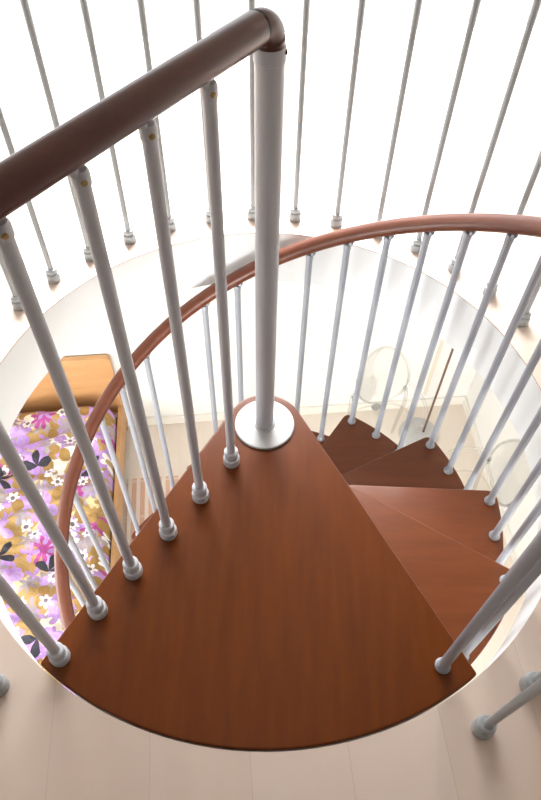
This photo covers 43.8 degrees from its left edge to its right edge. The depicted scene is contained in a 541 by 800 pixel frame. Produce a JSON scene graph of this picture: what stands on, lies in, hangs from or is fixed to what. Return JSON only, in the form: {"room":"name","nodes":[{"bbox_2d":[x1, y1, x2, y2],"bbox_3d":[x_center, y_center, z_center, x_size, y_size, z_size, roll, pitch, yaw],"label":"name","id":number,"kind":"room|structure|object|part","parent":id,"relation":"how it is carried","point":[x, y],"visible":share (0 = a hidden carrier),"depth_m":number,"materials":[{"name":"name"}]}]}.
{"room":"spiral staircase landing","nodes":[
{"label":"spiral staircase landing","id":0,"kind":"room"},
{"bbox_2d":[0,39,540,799],"bbox_3d":[-0.238,1.405,0.641,4.027,0.004,6.937,-4,54,-4],"label":"floor","id":1,"kind":"structure","parent":0,"point":[55,744],"depth_m":2.06,"materials":[{"name":"laminate"}]},
{"bbox_2d":[0,0,540,739],"bbox_3d":[-0.003,-0.272,1.272,1.598,0.965,1.479,1,54,0],"label":"guard railing","id":2,"kind":"object","parent":1,"relation":"on","point":[484,727],"visible":0.7,"depth_m":1.66,"materials":[{"name":"grey metal"}]},
{"bbox_2d":[0,25,540,417],"bbox_3d":[-0.566,-1.376,2.789,4.267,5.200,0.120,-4,54,-4],"label":"wall","id":3,"kind":"structure","parent":0,"point":[139,322],"depth_m":4.16,"materials":[{"name":"white paint"}]},
{"bbox_2d":[127,395,466,426],"bbox_3d":[-0.597,0.130,4.732,4.027,0.085,0.016,-4,54,-4],"label":"baseboard","id":4,"kind":"structure","parent":3,"relation":"attached to","point":[422,402],"depth_m":4.79,"materials":[{"name":"white wood"}]},
{"bbox_2d":[371,403,380,409],"bbox_3d":[0.755,0.051,4.809,0.068,0.068,0.019,-4,54,-4],"label":"wall fixture","id":5,"kind":"object","parent":3,"relation":"attached to","point":[376,406],"visible":0.97,"depth_m":4.79,"materials":[{"name":"grey plastic"}]},
{"bbox_2d":[423,339,443,394],"bbox_3d":[1.108,-0.678,3.897,0.020,2.160,0.012,-4,54,-4],"label":"trim","id":6,"kind":"structure","parent":3,"relation":"attached to","point":[441,341],"depth_m":4.51,"materials":[{"name":"white wood"}]},
{"bbox_2d":[122,404,524,711],"bbox_3d":[-0.278,2.968,2.774,4.027,0.100,6.937,-4,54,-4],"label":"floor","id":7,"kind":"structure","parent":0,"point":[454,421],"depth_m":4.67,"materials":[{"name":"laminate"}]},
{"bbox_2d":[19,355,127,568],"bbox_3d":[-1.356,0.830,3.771,0.935,0.785,2.105,-4,54,-4],"label":"bed","id":8,"kind":"object","parent":7,"relation":"on","point":[89,376],"visible":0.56,"depth_m":4.26,"materials":[{"name":"brown wood"}]},
{"bbox_2d":[0,406,117,707],"bbox_3d":[-1.355,0.864,3.784,0.875,0.252,1.995,-4,54,-4],"label":"bedspread","id":9,"kind":"object","parent":8,"relation":"on","point":[45,442],"visible":0.41,"depth_m":3.85,"materials":[{"name":"fabric"}]},
{"bbox_3d":[-1.452,-0.020,4.355,0.935,0.725,0.035,-4,54,-4],"label":"headboard","id":10,"kind":"part","parent":8,"relation":"part of","materials":[{"name":"brown wood"}]},
{"bbox_3d":[-0.906,0.911,3.947,0.025,0.180,2.039,-4,54,-4],"label":"rail","id":11,"kind":"part","parent":8,"relation":"part of","materials":[{"name":"brown wood"}]},
{"bbox_2d":[125,475,181,544],"bbox_3d":[-0.704,0.957,4.171,0.400,0.008,1.100,-4,54,-4],"label":"rug","id":12,"kind":"object","parent":7,"relation":"on","point":[136,488],"visible":0.14,"depth_m":4.39,"materials":[{"name":"beige fabric"}]},
{"bbox_2d":[0,7,540,751],"bbox_3d":[-0.027,0.532,2.251,1.364,3.630,1.386,13,55,8],"label":"spiral staircase","id":13,"kind":"structure","parent":7,"relation":"on","point":[296,587],"depth_m":1.35,"materials":[{"name":"brown wood"}]},
{"bbox_3d":[-0.226,-0.243,0.684,0.044,0.044,0.710,31,59,20],"label":"handrail","id":14,"kind":"part","parent":13,"relation":"part of","materials":[{"name":"brown wood"}]},
{"bbox_3d":[-0.016,0.215,1.836,1.364,2.585,1.364,1,54,0],"label":"handrail","id":15,"kind":"part","parent":13,"relation":"part of","materials":[{"name":"brown wood"}]},
{"bbox_2d":[399,348,453,445],"bbox_3d":[1.051,-0.239,4.079,0.274,1.624,0.274,-4,54,-4],"label":"floor lamp","id":16,"kind":"object","parent":7,"relation":"on","point":[420,428],"visible":0.49,"depth_m":4.71,"materials":[{"name":"grey metal"}]},
{"bbox_2d":[466,372,536,555],"bbox_3d":[1.830,1.373,0.821,0.120,5.200,7.057,-4,54,-4],"label":"wall","id":17,"kind":"structure","parent":0,"point":[491,410],"depth_m":4.23,"materials":[{"name":"white paint"}]},
{"bbox_2d":[462,397,526,597],"bbox_3d":[1.721,2.787,2.830,0.015,0.085,6.923,-4,54,-4],"label":"baseboard","id":18,"kind":"structure","parent":17,"relation":"attached to","point":[507,532],"depth_m":4.49,"materials":[{"name":"white wood"}]},
{"bbox_3d":[-0.240,1.463,0.720,4.027,0.193,6.937,-4,54,-4],"label":"ceiling","id":19,"kind":"structure","parent":0,"visible":0},
{"bbox_2d":[0,234,540,672],"bbox_3d":[-0.013,0.121,1.707,1.419,0.193,1.419,-4,54,-4],"label":"trim","id":20,"kind":"structure","parent":19,"relation":"attached to","point":[138,281],"depth_m":1.99,"materials":[{"name":"white paint"}]}
]}

